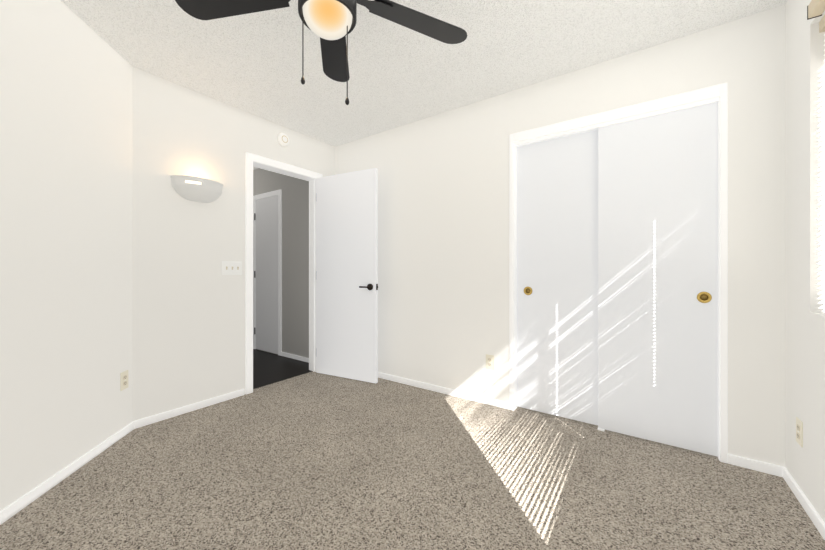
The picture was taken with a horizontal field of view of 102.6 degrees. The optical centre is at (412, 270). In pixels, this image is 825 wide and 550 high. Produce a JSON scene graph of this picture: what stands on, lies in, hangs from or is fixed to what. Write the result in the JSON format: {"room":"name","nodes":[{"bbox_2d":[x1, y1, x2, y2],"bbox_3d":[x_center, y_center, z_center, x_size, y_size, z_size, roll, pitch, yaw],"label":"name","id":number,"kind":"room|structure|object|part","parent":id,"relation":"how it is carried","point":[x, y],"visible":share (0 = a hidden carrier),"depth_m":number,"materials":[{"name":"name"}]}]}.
{"room":"empty bedroom","nodes":[
{"label":"empty bedroom","id":0,"kind":"room"},
{"bbox_2d":[0,0,132,510],"bbox_3d":[-1.714,-0.155,0.866,0.120,2.450,2.753,0,0,-10],"label":"wall","id":1,"kind":"structure","parent":0,"point":[66,215],"depth_m":1.69,"materials":[{"name":"white paint"}]},
{"bbox_2d":[120,370,127,390],"bbox_3d":[-1.870,0.713,2.149,0.008,0.116,0.070,0,0,-10],"label":"electrical outlet","id":2,"kind":"object","parent":1,"relation":"attached to","point":[123,380],"visible":1,"depth_m":2.14,"materials":[{"name":"beige plastic"}]},
{"bbox_2d":[0,372,824,539],"bbox_3d":[-0.489,1.042,1.249,3.426,0.055,3.553,0,0,35],"label":"baseboard","id":3,"kind":"structure","parent":1,"relation":"attached to","point":[21,503],"depth_m":1.82,"materials":[{"name":"white wood"}]},
{"bbox_2d":[133,66,334,420],"bbox_3d":[-1.453,-0.155,2.953,0.120,2.450,1.880,0,0,35],"label":"wall","id":4,"kind":"structure","parent":0,"point":[188,323],"depth_m":2.51,"materials":[{"name":"white paint"}]},
{"bbox_2d":[170,175,222,202],"bbox_3d":[-1.609,-0.611,2.519,0.126,0.162,0.360,0,0,35],"label":"sconce","id":5,"kind":"object","parent":4,"relation":"attached to","point":[197,189],"visible":1,"depth_m":2.47,"materials":[{"name":"white glass"}]},
{"bbox_2d":[222,261,241,274],"bbox_3d":[-1.504,-0.020,2.763,0.017,0.116,0.166,0,0,35],"label":"switch plate","id":6,"kind":"object","parent":4,"relation":"attached to","point":[231,267],"visible":1,"depth_m":2.76,"materials":[{"name":"white plastic"}]},
{"bbox_2d":[245,152,321,393],"bbox_3d":[-1.257,0.022,3.231,0.150,2.095,0.824,0,0,35],"label":"door frame","id":7,"kind":"structure","parent":4,"relation":"attached to","point":[250,158],"depth_m":2.97,"materials":[{"name":"white wood"}]},
{"bbox_2d":[277,133,289,146],"bbox_3d":[-1.223,-1.246,3.145,0.035,0.124,0.124,0,0,35],"label":"smoke detector","id":8,"kind":"object","parent":4,"relation":"attached to","point":[283,139],"visible":1,"depth_m":3.13,"materials":[{"name":"white plastic"}]},
{"bbox_2d":[316,168,377,382],"bbox_3d":[-0.664,0.049,3.279,0.740,2.018,0.035,0,0,27],"label":"bedroom door","id":9,"kind":"structure","parent":4,"relation":"in","point":[346,268],"depth_m":3.25,"materials":[{"name":"white wood"}]},
{"bbox_2d":[253,168,308,357],"bbox_3d":[-2.189,-0.155,4.617,3.000,2.450,0.120,0,0,35],"label":"wall","id":10,"kind":"structure","parent":0,"point":[295,266],"depth_m":4.02,"materials":[{"name":"grey paint"}]},
{"bbox_2d":[255,195,277,353],"bbox_3d":[-1.915,0.051,4.345,0.534,2.017,0.008,0,0,35],"label":"hall door","id":11,"kind":"structure","parent":10,"relation":"in","point":[266,274],"depth_m":4.34,"materials":[{"name":"white wood"}]},
{"bbox_2d":[253,189,281,355],"bbox_3d":[-1.917,0.024,4.343,0.660,2.092,0.014,0,0,35],"label":"door frame","id":12,"kind":"structure","parent":10,"relation":"attached to","point":[269,194],"depth_m":4.17,"materials":[{"name":"white wood"}]},
{"bbox_2d":[281,352,308,362],"bbox_3d":[-1.324,1.044,3.925,0.790,0.052,0.012,0,0,35],"label":"baseboard","id":13,"kind":"structure","parent":10,"relation":"attached to","point":[293,356],"depth_m":3.96,"materials":[{"name":"white wood"}]},
{"bbox_2d":[253,349,311,388],"bbox_3d":[-2.575,1.122,4.130,3.190,0.096,1.450,0,0,35],"label":"floor","id":14,"kind":"structure","parent":0,"point":[269,368],"depth_m":3.63,"materials":[{"name":"brown wood"}]},
{"bbox_2d":[0,371,824,549],"bbox_3d":[-0.235,1.120,1.531,3.630,0.100,4.700,0,0,35],"label":"floor","id":15,"kind":"structure","parent":0,"point":[312,460],"depth_m":1.64,"materials":[{"name":"beige carpet"}]},
{"bbox_2d":[61,0,786,169],"bbox_3d":[-1.539,-1.440,2.450,6.820,0.120,4.700,0,0,35],"label":"ceiling","id":16,"kind":"structure","parent":0,"point":[400,75],"depth_m":2.06,"materials":[{"name":"white paint"}]},
{"bbox_2d":[175,0,466,104],"bbox_3d":[-0.322,-1.011,1.246,1.233,0.738,1.233,0,0,35],"label":"ceiling fan","id":17,"kind":"object","parent":16,"relation":"hanging from","point":[331,24],"visible":1,"depth_m":1.38,"materials":[{"name":"black wood"}]},
{"bbox_3d":[-0.329,-1.179,1.284,0.232,0.401,0.232,0,0,35],"label":"motor","id":18,"kind":"part","parent":17,"relation":"part of","materials":[{"name":"black"}]},
{"bbox_3d":[-0.329,-0.957,1.284,0.188,0.078,0.188,0,0,35],"label":"glass","id":19,"kind":"part","parent":17,"relation":"part of","materials":[{"name":"white glass"}]},
{"bbox_2d":[335,5,784,466],"bbox_3d":[0.582,-0.155,2.741,3.690,2.450,0.120,0,0,35],"label":"wall","id":20,"kind":"structure","parent":0,"point":[444,249],"depth_m":2.56,"materials":[{"name":"white paint"}]},
{"bbox_2d":[486,354,493,369],"bbox_3d":[0.617,0.731,2.638,0.070,0.116,0.008,0,0,35],"label":"electrical outlet","id":21,"kind":"object","parent":20,"relation":"attached to","point":[490,362],"visible":1,"depth_m":2.63,"materials":[{"name":"beige plastic"}]},
{"bbox_2d":[517,129,597,424],"bbox_3d":[1.062,0.047,2.411,0.594,2.018,0.030,0,0,35],"label":"closet door","id":22,"kind":"structure","parent":20,"relation":"in","point":[557,273],"depth_m":2.40,"materials":[{"name":"white wood"}]},
{"bbox_2d":[524,287,531,294],"bbox_3d":[0.879,0.155,2.518,0.066,0.066,0.006,0,0,35],"label":"door pull","id":23,"kind":"object","parent":22,"relation":"attached to","point":[530,288],"visible":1,"depth_m":2.52,"materials":[{"name":"gold metal"}]},
{"bbox_2d":[510,83,727,462],"bbox_3d":[1.284,0.014,2.240,1.225,2.116,0.134,0,0,35],"label":"trim","id":24,"kind":"structure","parent":20,"relation":"attached to","point":[719,92],"depth_m":1.95,"materials":[{"name":"white wood"}]},
{"bbox_2d":[598,102,717,456],"bbox_3d":[1.496,0.047,2.058,0.596,2.018,0.030,0,0,35],"label":"closet door","id":25,"kind":"structure","parent":20,"relation":"in","point":[657,273],"depth_m":2.02,"materials":[{"name":"white wood"}]},
{"bbox_2d":[700,294,707,300],"bbox_3d":[1.682,0.155,1.906,0.036,0.036,0.001,0,0,35],"label":"closet door right pullcup","id":26,"kind":"object","parent":25,"relation":"attached to","point":[704,297],"visible":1,"depth_m":1.91,"materials":[{"name":"gold metal"}]},
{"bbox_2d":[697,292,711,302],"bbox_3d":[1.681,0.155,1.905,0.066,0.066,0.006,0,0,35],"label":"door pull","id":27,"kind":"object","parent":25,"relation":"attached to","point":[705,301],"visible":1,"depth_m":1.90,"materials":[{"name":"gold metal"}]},
{"bbox_2d":[785,0,824,521],"bbox_3d":[0.935,-0.155,0.172,0.150,2.450,3.670,0,0,35],"label":"wall","id":28,"kind":"structure","parent":0,"point":[804,227],"depth_m":1.50,"materials":[{"name":"white paint"}]},
{"bbox_2d":[796,417,802,446],"bbox_3d":[1.812,0.756,1.550,0.008,0.116,0.070,0,0,35],"label":"electrical outlet","id":29,"kind":"object","parent":28,"relation":"attached to","point":[799,431],"visible":1,"depth_m":1.54,"materials":[{"name":"beige plastic"}]},
{"bbox_2d":[807,0,824,312],"bbox_3d":[1.198,-0.460,0.649,0.112,1.282,1.932,0,0,35],"label":"window blinds","id":30,"kind":"object","parent":28,"relation":"attached to","point":[815,8],"visible":1,"depth_m":1.35,"materials":[{"name":"beige"}]}
]}

